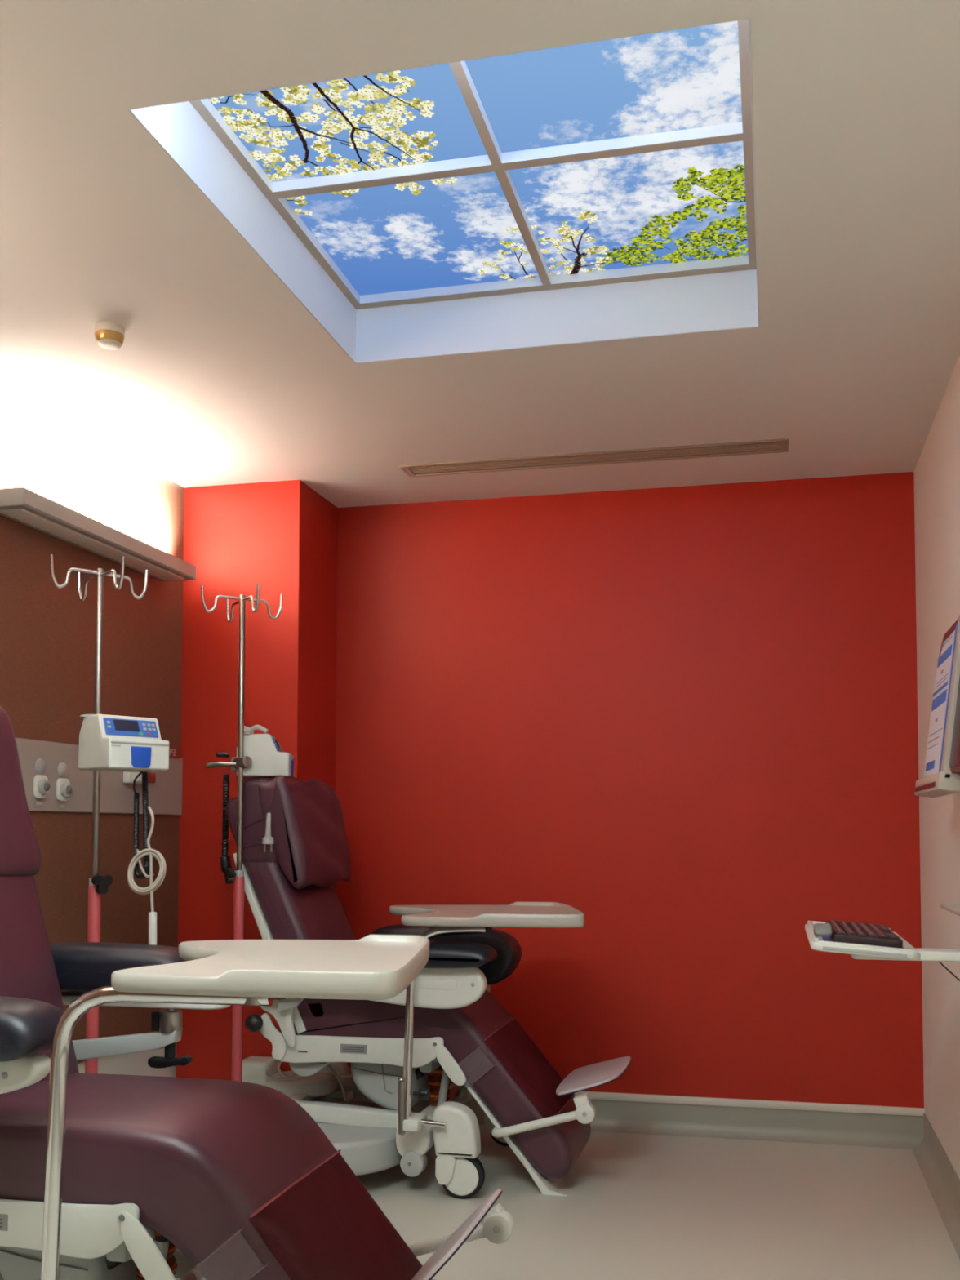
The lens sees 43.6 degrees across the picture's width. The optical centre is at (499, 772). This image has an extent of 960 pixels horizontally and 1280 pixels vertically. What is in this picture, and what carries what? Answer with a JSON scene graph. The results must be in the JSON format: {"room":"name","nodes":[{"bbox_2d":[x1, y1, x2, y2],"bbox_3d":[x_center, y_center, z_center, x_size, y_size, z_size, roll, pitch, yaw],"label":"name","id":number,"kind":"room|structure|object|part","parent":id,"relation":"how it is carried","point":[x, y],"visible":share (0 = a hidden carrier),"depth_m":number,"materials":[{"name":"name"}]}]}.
{"room":"hospital infusion room","nodes":[
{"label":"hospital infusion room","id":0,"kind":"room"},
{"bbox_2d":[77,1042,176,1077],"bbox_3d":[-2.152,-0.022,1.815,0.102,2.700,7.772,-1,-3,13],"label":"wall","id":1,"kind":"structure","parent":0,"point":[135,1063],"depth_m":4.68,"materials":[{"name":"beige paint"}]},
{"bbox_2d":[0,380,184,1063],"bbox_3d":[-2.156,-0.241,1.537,0.018,2.290,7.207,-1,-3,13],"label":"wall","id":2,"kind":"structure","parent":1,"relation":"attached to","point":[47,635],"depth_m":4.34,"materials":[{"name":"brown wood"}]},
{"bbox_2d":[0,486,195,581],"bbox_3d":[-1.436,-0.835,4.335,0.149,0.064,1.152,-1,-3,13],"label":"uplight","id":3,"kind":"object","parent":1,"relation":"attached to","point":[23,505],"visible":1,"depth_m":4.17,"materials":[{"name":"grey"}]},
{"bbox_2d":[14,737,182,815],"bbox_3d":[-1.774,-0.034,3.133,0.012,0.240,3.906,-1,-3,13],"label":"panel","id":4,"kind":"object","parent":1,"relation":"attached to","point":[165,795],"visible":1,"depth_m":4.32,"materials":[{"name":"beige plastic"}]},
{"bbox_2d":[33,758,50,805],"bbox_3d":[-1.539,0.033,4.047,0.035,0.159,0.070,-1,-3,13],"label":"outlet","id":5,"kind":"object","parent":4,"relation":"attached to","point":[42,786],"visible":1,"depth_m":4.03,"materials":[{"name":"white plastic"}]},
{"bbox_3d":[-1.551,0.049,4.049,0.012,0.080,0.070,-1,-3,13],"label":"plate","id":6,"kind":"part","parent":5,"relation":"part of","materials":[{"name":"white plastic"}]},
{"bbox_2d":[44,782,49,791],"bbox_3d":[-1.526,0.049,4.043,0.008,0.030,0.030,-1,-3,13],"label":"socket","id":7,"kind":"object","parent":5,"relation":"attached to","point":[46,784],"depth_m":4.04,"materials":[{"name":"grey plastic"}]},
{"bbox_2d":[56,762,72,808],"bbox_3d":[-1.510,0.045,4.174,0.035,0.159,0.070,-1,-3,13],"label":"outlet","id":8,"kind":"object","parent":4,"relation":"attached to","point":[64,788],"visible":1,"depth_m":4.16,"materials":[{"name":"white plastic"}]},
{"bbox_3d":[-1.521,0.062,4.176,0.012,0.080,0.070,-1,-3,13],"label":"plate","id":9,"kind":"part","parent":8,"relation":"part of","materials":[{"name":"white plastic"}]},
{"bbox_2d":[66,785,71,794],"bbox_3d":[-1.497,0.061,4.170,0.008,0.030,0.030,-1,-3,13],"label":"socket","id":10,"kind":"object","parent":8,"relation":"attached to","point":[68,788],"depth_m":4.16,"materials":[{"name":"grey plastic"}]},
{"bbox_2d":[123,771,142,783],"bbox_3d":[-1.400,0.021,4.613,0.055,0.044,0.100,-1,-3,13],"label":"wall socket","id":11,"kind":"object","parent":4,"relation":"attached to","point":[128,777],"visible":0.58,"depth_m":4.58,"materials":[{"name":"white plastic"}]},
{"bbox_2d":[146,772,155,782],"bbox_3d":[-1.391,0.021,4.742,0.014,0.040,0.100,-1,-3,13],"label":"socket","id":12,"kind":"object","parent":4,"relation":"attached to","point":[151,776],"visible":0.56,"depth_m":4.75,"materials":[{"name":"red plastic"}]},
{"bbox_2d":[168,746,179,759],"bbox_3d":[-1.360,-0.083,4.935,0.017,0.048,0.140,-1,-3,13],"label":"label","id":13,"kind":"object","parent":1,"relation":"attached to","point":[174,752],"visible":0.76,"depth_m":4.96,"materials":[{"name":"red plastic"}]},
{"bbox_2d":[175,480,337,1080],"bbox_3d":[-1.026,0.149,5.250,0.524,2.700,0.564,-1,-3,13],"label":"wall column","id":14,"kind":"structure","parent":0,"point":[280,536],"depth_m":5.01,"materials":[{"name":"red paint"}]},
{"bbox_2d":[0,0,959,507],"bbox_3d":[-0.635,-1.538,1.481,3.239,0.300,7.892,-1,-3,13],"label":"ceiling","id":15,"kind":"structure","parent":0,"point":[220,374],"depth_m":3.17,"materials":[{"name":"white paint"}]},
{"bbox_2d":[93,321,124,350],"bbox_3d":[-1.132,-1.262,3.475,0.084,0.058,0.084,-1,-3,13],"label":"ceiling sensor","id":16,"kind":"object","parent":15,"relation":"attached to","point":[108,335],"visible":1,"depth_m":3.44,"materials":[{"name":"beige plastic"}]},
{"bbox_2d":[128,17,759,363],"bbox_3d":[-0.001,-1.416,2.952,1.233,0.200,1.351,-1,-3,13],"label":"skylight","id":17,"kind":"object","parent":15,"relation":"in","point":[625,159],"visible":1,"depth_m":3.06,"materials":[{"name":"white"}]},
{"bbox_2d":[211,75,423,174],"bbox_3d":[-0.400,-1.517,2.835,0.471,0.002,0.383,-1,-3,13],"label":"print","id":18,"kind":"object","parent":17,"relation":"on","point":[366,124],"depth_m":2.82,"materials":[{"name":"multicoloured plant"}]},
{"bbox_2d":[208,70,438,181],"bbox_3d":[-0.385,-1.517,2.828,0.506,0.002,0.390,-1,-3,13],"label":"print","id":19,"kind":"object","parent":17,"relation":"on","point":[386,123],"depth_m":2.82,"materials":[{"name":"multicoloured plant"}]},
{"bbox_3d":[-0.370,-1.528,2.690,0.597,0.004,0.654,-1,-3,13],"label":"pane","id":20,"kind":"part","parent":17,"relation":"part of","materials":[{"name":"blue glass"}]},
{"bbox_2d":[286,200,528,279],"bbox_3d":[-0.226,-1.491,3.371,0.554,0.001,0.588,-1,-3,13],"label":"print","id":21,"kind":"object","parent":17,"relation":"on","point":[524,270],"depth_m":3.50},
{"bbox_2d":[286,177,536,280],"bbox_3d":[-0.230,-1.492,3.338,0.579,0.002,0.653,-1,-3,13],"label":"print","id":22,"kind":"object","parent":17,"relation":"on","point":[450,228],"depth_m":3.31,"materials":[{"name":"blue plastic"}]},
{"bbox_3d":[-0.222,-1.496,3.337,0.597,0.004,0.654,-1,-3,13],"label":"pane","id":23,"kind":"part","parent":17,"relation":"part of","materials":[{"name":"blue glass"}]},
{"bbox_2d":[531,210,612,275],"bbox_3d":[0.206,-1.489,3.387,0.201,0.002,0.363,-1,-3,13],"label":"print","id":24,"kind":"object","parent":17,"relation":"on","point":[567,242],"depth_m":3.36,"materials":[{"name":"multicoloured plant"}]},
{"bbox_3d":[0.215,-1.533,2.556,0.599,0.004,0.654,-1,-3,13],"label":"pane","id":25,"kind":"part","parent":17,"relation":"part of","materials":[{"name":"blue glass"}]},
{"bbox_3d":[0.364,-1.501,3.203,0.599,0.004,0.654,-1,-3,13],"label":"pane","id":26,"kind":"part","parent":17,"relation":"part of","materials":[{"name":"blue glass"}]},
{"bbox_2d":[546,184,747,274],"bbox_3d":[0.401,-1.492,3.308,0.550,0.002,0.425,-1,-3,13],"label":"print","id":27,"kind":"object","parent":17,"relation":"on","point":[655,228],"depth_m":3.30,"materials":[{"name":"multicoloured plant"}]},
{"bbox_2d":[601,164,747,266],"bbox_3d":[0.460,-1.495,3.253,0.433,0.001,0.511,-1,-3,13],"label":"print","id":28,"kind":"object","parent":17,"relation":"on","point":[677,215],"depth_m":3.23,"materials":[{"name":"green plant"}]},
{"bbox_2d":[399,438,789,477],"bbox_3d":[0.352,-1.226,4.689,1.514,0.006,0.148,-1,-3,13],"label":"ceiling vent","id":29,"kind":"object","parent":15,"relation":"in","point":[771,446],"visible":1,"depth_m":4.68,"materials":[{"name":"silver metal"}]},
{"bbox_2d":[174,1124,959,1279],"bbox_3d":[-0.638,1.358,1.338,3.239,0.100,7.892,-1,-3,13],"label":"floor","id":30,"kind":"structure","parent":0,"point":[635,1206],"depth_m":3.90,"materials":[{"name":"plastic"}]},
{"bbox_2d":[49,554,148,1073],"bbox_3d":[-1.230,0.386,3.671,0.438,2.069,0.419,-1,-3,13],"label":"stand","id":31,"kind":"object","parent":30,"relation":"on","point":[98,884],"visible":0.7,"depth_m":3.65,"materials":[{"name":"silver metal"},{"name":"satin steel"},{"name":"black plastic"}]},
{"bbox_3d":[-1.292,-0.601,3.647,0.160,0.100,0.011,3,-4,-43],"label":"hook arm","id":32,"kind":"part","parent":31,"relation":"part of","materials":[{"name":"silver metal"}]},
{"bbox_3d":[-1.289,-0.590,3.760,0.011,0.100,0.160,3,-4,-43],"label":"hook arm","id":33,"kind":"part","parent":31,"relation":"part of","materials":[{"name":"silver metal"}]},
{"bbox_3d":[-1.216,0.341,3.640,0.050,0.057,0.060,-2,-4,38],"label":"clamp knob","id":34,"kind":"part","parent":31,"relation":"part of","materials":[{"name":"black plastic"}]},
{"bbox_3d":[-1.180,-0.595,3.643,0.011,0.100,0.160,3,-4,-43],"label":"hook arm","id":35,"kind":"part","parent":31,"relation":"part of","materials":[{"name":"silver metal"}]},
{"bbox_2d":[78,714,168,945],"bbox_3d":[-1.112,0.205,3.498,0.228,0.750,0.205,-3,-4,45],"label":"pump","id":36,"kind":"object","parent":31,"relation":"attached to","point":[107,743],"visible":0.99,"depth_m":3.48,"materials":[{"name":"white plastic"}]},
{"bbox_3d":[-1.174,-0.164,3.514,0.014,0.011,0.115,-3,-4,45],"label":"lever","id":37,"kind":"part","parent":36,"relation":"part of","materials":[{"name":"plastic"}]},
{"bbox_3d":[-1.071,-0.129,3.482,0.028,0.050,0.165,-3,-4,45],"label":"control panel","id":38,"kind":"part","parent":36,"relation":"part of","materials":[{"name":"blue plastic"}]},
{"bbox_3d":[-1.032,-0.078,3.440,0.008,0.014,0.181,-3,-4,45],"label":"trim","id":39,"kind":"part","parent":36,"relation":"part of","materials":[{"name":"grey plastic"}]},
{"bbox_3d":[-1.030,-0.043,3.439,0.010,0.060,0.062,-3,-4,45],"label":"door","id":40,"kind":"part","parent":36,"relation":"part of","materials":[{"name":"blue plastic"}]},
{"bbox_3d":[-1.176,-0.596,3.756,0.160,0.100,0.011,3,-4,-43],"label":"hook arm","id":41,"kind":"part","parent":31,"relation":"part of","materials":[{"name":"silver metal"}]},
{"bbox_2d":[200,583,283,1081],"bbox_3d":[-0.933,0.390,4.375,0.417,2.132,0.438,-1,-3,13],"label":"stand","id":42,"kind":"object","parent":30,"relation":"on","point":[229,873],"visible":0.65,"depth_m":4.37,"materials":[{"name":"silver metal"},{"name":"satin steel"},{"name":"black plastic"}]},
{"bbox_3d":[-1.017,-0.627,4.386,0.160,0.100,0.011,2,-3,-33],"label":"hook arm","id":43,"kind":"part","parent":42,"relation":"part of","materials":[{"name":"silver metal"}]},
{"bbox_3d":[-0.973,0.377,4.366,0.050,0.057,0.060,2,-3,-32],"label":"clamp knob","id":44,"kind":"part","parent":42,"relation":"part of","materials":[{"name":"black plastic"}]},
{"bbox_3d":[-0.994,-0.616,4.495,0.011,0.100,0.160,2,-3,-33],"label":"hook arm","id":45,"kind":"part","parent":42,"relation":"part of","materials":[{"name":"silver metal"}]},
{"bbox_2d":[205,724,294,872],"bbox_3d":[-0.930,0.098,4.480,0.304,0.552,0.243,0,-3,-4],"label":"pump","id":46,"kind":"object","parent":42,"relation":"attached to","point":[264,757],"visible":0.94,"depth_m":4.42,"materials":[{"name":"white plastic"}]},
{"bbox_3d":[-0.916,-0.154,4.443,0.115,0.051,0.053,-1,-3,25],"label":"knob","id":47,"kind":"part","parent":46,"relation":"part of","materials":[{"name":"grey plastic"}]},
{"bbox_2d":[262,780,276,852],"bbox_3d":[-0.839,0.160,4.350,0.042,0.259,0.048,3,-4,-41],"label":"plug","id":48,"kind":"object","parent":46,"relation":"hanging from","point":[267,839],"visible":1,"depth_m":4.34,"materials":[{"name":"plastic"}]},
{"bbox_3d":[-0.841,-0.103,4.521,0.028,0.050,0.165,0,-3,-4],"label":"control panel","id":49,"kind":"part","parent":46,"relation":"part of","materials":[{"name":"blue plastic"}]},
{"bbox_3d":[-0.785,-0.015,4.523,0.010,0.060,0.062,0,-3,-4],"label":"door","id":50,"kind":"part","parent":46,"relation":"part of","materials":[{"name":"blue plastic"}]},
{"bbox_3d":[-0.907,-0.622,4.362,0.011,0.100,0.160,2,-3,-33],"label":"hook arm","id":51,"kind":"part","parent":42,"relation":"part of","materials":[{"name":"silver metal"}]},
{"bbox_3d":[-0.884,-0.623,4.473,0.160,0.100,0.011,2,-3,-33],"label":"hook arm","id":52,"kind":"part","parent":42,"relation":"part of","materials":[{"name":"silver metal"}]},
{"bbox_2d":[0,706,514,1279],"bbox_3d":[-0.819,0.621,2.537,1.568,1.624,1.035,-1,-3,13],"label":"chair","id":53,"kind":"object","parent":30,"relation":"on","point":[103,1176],"visible":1,"depth_m":2.38,"materials":[{"name":"leather"}]},
{"bbox_3d":[-1.021,0.890,2.379,0.100,0.032,0.003,-1,-3,13],"label":"rating plate","id":54,"kind":"part","parent":53,"relation":"part of","materials":[{"name":"grey"}]},
{"bbox_2d":[0,706,40,875],"bbox_3d":[-1.303,0.032,2.762,0.262,0.427,0.524,-1,-3,13],"label":"cushion","id":55,"kind":"object","parent":53,"relation":"on","point":[20,853],"depth_m":2.91,"materials":[{"name":"leather"}]},
{"bbox_3d":[-1.101,0.577,2.329,0.491,0.083,0.060,-1,-3,13],"label":"arm panel","id":56,"kind":"part","parent":53,"relation":"part of","materials":[{"name":"white plastic"}]},
{"bbox_3d":[-1.222,0.358,2.727,0.367,0.948,0.500,-1,-3,13],"label":"backrest","id":57,"kind":"part","parent":53,"relation":"part of","materials":[{"name":"leather"}]},
{"bbox_3d":[-1.010,0.894,2.385,0.640,0.112,0.016,-1,-3,13],"label":"frame","id":58,"kind":"part","parent":53,"relation":"part of","materials":[{"name":"white plastic"}]},
{"bbox_3d":[-1.082,1.182,2.639,0.860,0.138,0.690,-1,-3,13],"label":"frame","id":59,"kind":"part","parent":53,"relation":"part of","materials":[{"name":"white plastic"}]},
{"bbox_3d":[-0.955,0.960,2.621,0.600,0.120,0.430,-1,-3,13],"label":"under frame","id":60,"kind":"part","parent":53,"relation":"part of","materials":[{"name":"grey plastic"}]},
{"bbox_3d":[-0.931,0.570,3.010,0.540,0.024,0.100,-1,-3,13],"label":"arm plate","id":61,"kind":"part","parent":53,"relation":"part of","materials":[{"name":"silver metal"}]},
{"bbox_3d":[-0.703,1.047,2.441,0.060,0.195,0.028,-1,-3,13],"label":"link rod","id":62,"kind":"part","parent":53,"relation":"part of","materials":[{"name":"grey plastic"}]},
{"bbox_2d":[0,1072,335,1279],"bbox_3d":[-0.808,0.859,2.607,0.895,0.328,0.500,-1,-3,13],"label":"seat cushion","id":63,"kind":"object","parent":53,"relation":"on","point":[228,1175],"depth_m":2.38,"materials":[{"name":"leather"}]},
{"bbox_3d":[-0.819,0.701,2.978,0.110,0.067,0.025,-1,-3,13],"label":"wing knob","id":64,"kind":"part","parent":53,"relation":"part of","materials":[{"name":"black plastic"}]},
{"bbox_3d":[-0.819,0.583,2.983,0.020,0.020,0.020,-1,-3,13],"label":"post","id":65,"kind":"part","parent":53,"relation":"part of","materials":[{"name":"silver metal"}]},
{"bbox_2d":[40,934,429,1279],"bbox_3d":[-0.454,0.735,2.271,0.727,0.798,0.690,-1,-3,13],"label":"tray","id":66,"kind":"object","parent":53,"relation":"on","point":[220,1176],"depth_m":2.32,"materials":[{"name":"white plastic"}]},
{"bbox_2d":[228,1147,337,1279],"bbox_3d":[-0.335,1.071,2.489,0.442,0.512,0.494,-1,-3,13],"label":"cushion","id":67,"kind":"object","parent":53,"relation":"on","point":[282,1215],"depth_m":2.35,"materials":[{"name":"leather"}]},
{"bbox_3d":[-0.302,0.990,2.485,0.252,0.293,0.484,-1,-3,13],"label":"leg","id":68,"kind":"part","parent":53,"relation":"part of","materials":[{"name":"red leather"}]},
{"bbox_3d":[-0.149,1.079,2.715,0.294,0.123,0.104,-1,-3,13],"label":"foot arm","id":69,"kind":"part","parent":53,"relation":"part of","materials":[{"name":"white plastic"}]},
{"bbox_3d":[-0.120,0.992,2.461,0.174,0.180,0.467,-1,-3,13],"label":"foot plate","id":70,"kind":"part","parent":53,"relation":"part of","materials":[{"name":"grey plastic"}]},
{"bbox_3d":[-0.116,0.996,2.459,0.172,0.177,0.467,-1,-3,13],"label":"edge trim","id":71,"kind":"part","parent":53,"relation":"part of","materials":[{"name":"grey"}]},
{"bbox_2d":[226,775,631,1199],"bbox_3d":[-0.308,0.766,4.466,1.586,1.514,0.999,-1,-3,13],"label":"chair","id":72,"kind":"object","parent":30,"relation":"on","point":[404,1050],"visible":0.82,"depth_m":4.28,"materials":[{"name":"leather"}]},
{"bbox_3d":[-0.876,0.898,4.301,0.066,0.066,0.080,-1,-3,13],"label":"ball knob","id":73,"kind":"part","parent":72,"relation":"part of","materials":[{"name":"black plastic"}]},
{"bbox_3d":[-0.965,1.202,4.773,0.140,0.120,0.140,-1,-3,13],"label":"motor","id":74,"kind":"part","parent":72,"relation":"part of","materials":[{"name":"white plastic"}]},
{"bbox_3d":[-0.785,0.634,4.616,0.296,0.656,0.506,-1,-3,13],"label":"frame","id":75,"kind":"part","parent":72,"relation":"part of","materials":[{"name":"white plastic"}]},
{"bbox_3d":[-0.751,0.515,4.614,0.448,0.835,0.500,-1,-3,13],"label":"backrest","id":76,"kind":"part","parent":72,"relation":"part of","materials":[{"name":"leather"}]},
{"bbox_2d":[258,775,351,889],"bbox_3d":[-0.741,0.230,4.626,0.229,0.428,0.524,-1,-3,13],"label":"cushion","id":77,"kind":"object","parent":72,"relation":"on","point":[311,851],"depth_m":4.41,"materials":[{"name":"leather"}]},
{"bbox_3d":[-0.520,0.984,4.262,0.100,0.032,0.003,-1,-3,13],"label":"rating plate","id":78,"kind":"part","parent":72,"relation":"part of","materials":[{"name":"grey"}]},
{"bbox_3d":[-0.508,0.988,4.268,0.640,0.112,0.016,-1,-3,13],"label":"frame","id":79,"kind":"part","parent":72,"relation":"part of","materials":[{"name":"white plastic"}]},
{"bbox_3d":[-0.453,1.054,4.504,0.600,0.120,0.430,-1,-3,13],"label":"under frame","id":80,"kind":"part","parent":72,"relation":"part of","materials":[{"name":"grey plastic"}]},
{"bbox_3d":[-0.580,1.276,4.522,0.860,0.138,0.690,-1,-3,13],"label":"frame","id":81,"kind":"part","parent":72,"relation":"part of","materials":[{"name":"white plastic"}]},
{"bbox_2d":[293,989,510,1080],"bbox_3d":[-0.346,0.944,4.500,0.814,0.310,0.500,-1,-3,13],"label":"seat cushion","id":82,"kind":"object","parent":72,"relation":"on","point":[368,1034],"depth_m":4.27,"materials":[{"name":"leather"}]},
{"bbox_3d":[-0.463,0.726,4.179,0.852,0.173,0.060,-1,-3,13],"label":"arm panel","id":83,"kind":"part","parent":72,"relation":"part of","materials":[{"name":"white plastic"}]},
{"bbox_3d":[-0.250,1.183,4.044,0.142,0.028,0.025,-1,-3,17],"label":"brake lever","id":84,"kind":"part","parent":72,"relation":"part of","materials":[{"name":"silver metal"}]},
{"bbox_3d":[-0.242,0.722,4.097,0.200,0.036,0.005,-1,-3,13],"label":"moulding","id":85,"kind":"part","parent":72,"relation":"part of","materials":[{"name":"white plastic"}]},
{"bbox_3d":[-0.201,1.140,4.324,0.060,0.195,0.028,-1,-3,13],"label":"link rod","id":86,"kind":"part","parent":72,"relation":"part of","materials":[{"name":"grey plastic"}]},
{"bbox_3d":[-0.114,1.153,4.571,0.117,0.203,0.028,-1,-3,13],"label":"link rod","id":87,"kind":"part","parent":72,"relation":"part of","materials":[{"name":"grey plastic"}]},
{"bbox_2d":[389,902,584,1135],"bbox_3d":[-0.061,0.858,4.282,0.821,0.750,0.703,-1,-3,13],"label":"tray","id":88,"kind":"object","parent":72,"relation":"on","point":[446,1025],"depth_m":4.17,"materials":[{"name":"white plastic"}]},
{"bbox_3d":[0.095,1.292,4.375,0.399,0.457,0.494,-1,-3,13],"label":"leg plate","id":89,"kind":"part","parent":72,"relation":"part of","materials":[{"name":"white plastic"}]},
{"bbox_3d":[0.121,1.077,4.387,0.252,0.293,0.484,-1,-3,13],"label":"leg","id":90,"kind":"part","parent":72,"relation":"part of","materials":[{"name":"red leather"}]},
{"bbox_2d":[467,1015,591,1178],"bbox_3d":[0.088,1.159,4.390,0.442,0.512,0.494,-1,-3,13],"label":"cushion","id":91,"kind":"object","parent":72,"relation":"on","point":[509,1077],"depth_m":4.18,"materials":[{"name":"leather"}]},
{"bbox_3d":[0.136,1.201,4.118,0.337,0.118,0.084,-1,-3,13],"label":"foot arm","id":92,"kind":"part","parent":72,"relation":"part of","materials":[{"name":"white plastic"}]},
{"bbox_3d":[0.341,1.096,4.342,0.236,0.075,0.467,-1,-3,13],"label":"foot plate","id":93,"kind":"part","parent":72,"relation":"part of","materials":[{"name":"grey plastic"}]},
{"bbox_3d":[0.343,1.102,4.342,0.236,0.070,0.467,-1,-3,13],"label":"edge trim","id":94,"kind":"part","parent":72,"relation":"part of","materials":[{"name":"grey plastic"}]},
{"bbox_2d":[334,471,924,1108],"bbox_3d":[0.486,0.145,5.132,2.475,2.700,0.120,-1,-3,13],"label":"wall","id":95,"kind":"structure","parent":0,"point":[682,720],"depth_m":5.03,"materials":[{"name":"red paint"}]},
{"bbox_2d":[348,1091,923,1149],"bbox_3d":[0.465,1.429,4.984,2.475,0.120,0.054,-1,-3,13],"label":"baseboard","id":96,"kind":"structure","parent":95,"relation":"attached to","point":[806,1126],"depth_m":4.87,"materials":[{"name":"grey plastic"}]},
{"bbox_2d":[573,1091,924,1116],"bbox_3d":[0.469,1.355,5.008,2.475,0.030,0.012,-1,-3,13],"label":"trim","id":97,"kind":"structure","parent":95,"relation":"attached to","point":[890,1110],"depth_m":4.87,"materials":[{"name":"beige"}]},
{"bbox_2d":[914,354,959,1178],"bbox_3d":[0.897,-0.052,1.118,0.120,2.700,7.772,-1,-3,13],"label":"wall","id":98,"kind":"structure","parent":0,"point":[937,469],"depth_m":4.23,"materials":[{"name":"beige paint"}]},
{"bbox_2d":[804,920,959,961],"bbox_3d":[1.081,0.468,3.250,0.478,0.110,0.675,-1,-3,13],"label":"keyboard tray","id":99,"kind":"object","parent":98,"relation":"attached to","point":[908,953],"visible":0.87,"depth_m":2.96,"materials":[{"name":"white plastic"}]},
{"bbox_2d":[813,923,832,936],"bbox_3d":[0.819,0.400,3.041,0.044,0.032,0.084,-1,-3,13],"label":"mouse","id":100,"kind":"object","parent":99,"relation":"on","point":[819,929],"visible":1,"depth_m":3.01,"materials":[{"name":"grey plastic"}]},
{"bbox_2d":[822,936,903,948],"bbox_3d":[0.970,0.446,3.253,0.195,0.017,0.450,-1,-3,13],"label":"mat","id":101,"kind":"object","parent":99,"relation":"on","point":[824,938],"visible":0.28,"depth_m":3.10,"materials":[{"name":"blue"}]},
{"bbox_2d":[825,920,902,948],"bbox_3d":[0.962,0.429,3.189,0.171,0.040,0.420,-1,-3,13],"label":"keyboard","id":102,"kind":"object","parent":101,"relation":"on","point":[851,932],"visible":0.98,"depth_m":3.01,"materials":[{"name":"black plastic"}]},
{"bbox_3d":[1.074,0.442,2.988,0.382,0.111,0.160,4,-2,13],"label":"wall arm","id":103,"kind":"part","parent":99,"relation":"part of","materials":[{"name":"white plastic"}]},
{"bbox_2d":[938,961,959,981],"bbox_3d":[1.321,0.578,3.509,0.124,0.109,0.375,-1,-3,13],"label":"cable","id":104,"kind":"object","parent":99,"relation":"hanging from","point":[944,966],"visible":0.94,"depth_m":3.68,"materials":[{"name":"black plastic"}]},
{"bbox_2d":[911,1112,959,1259],"bbox_3d":[0.797,1.226,1.016,0.054,0.135,7.652,-1,-3,13],"label":"baseboard","id":105,"kind":"structure","parent":98,"relation":"attached to","point":[942,1180],"depth_m":4.12,"materials":[{"name":"grey plastic"}]},
{"bbox_2d":[914,614,959,797],"bbox_3d":[1.256,-0.195,3.291,0.138,0.505,0.950,-1,-3,13],"label":"computer monitor","id":106,"kind":"object","parent":98,"relation":"attached to","point":[941,777],"visible":1,"depth_m":3.37,"materials":[{"name":"white plastic"},{"name":"lit display screen"}]},
{"bbox_2d":[925,632,952,777],"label":"print","id":107,"kind":"object","parent":106,"relation":"on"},
{"bbox_2d":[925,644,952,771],"bbox_3d":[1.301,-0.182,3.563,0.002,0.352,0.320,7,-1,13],"label":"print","id":108,"kind":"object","parent":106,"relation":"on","point":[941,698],"depth_m":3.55},
{"bbox_3d":[1.268,-0.220,3.290,0.034,0.456,0.950,7,-1,13],"label":"panel","id":109,"kind":"part","parent":106,"relation":"part of","materials":[{"name":"white plastic"}]},
{"bbox_2d":[940,903,959,915],"bbox_3d":[1.188,0.368,2.926,0.125,0.050,0.700,-1,-3,13],"label":"wall shelf","id":110,"kind":"object","parent":98,"relation":"attached to","point":[954,908],"visible":1,"depth_m":3.14,"materials":[{"name":"beige plastic"}]}
]}

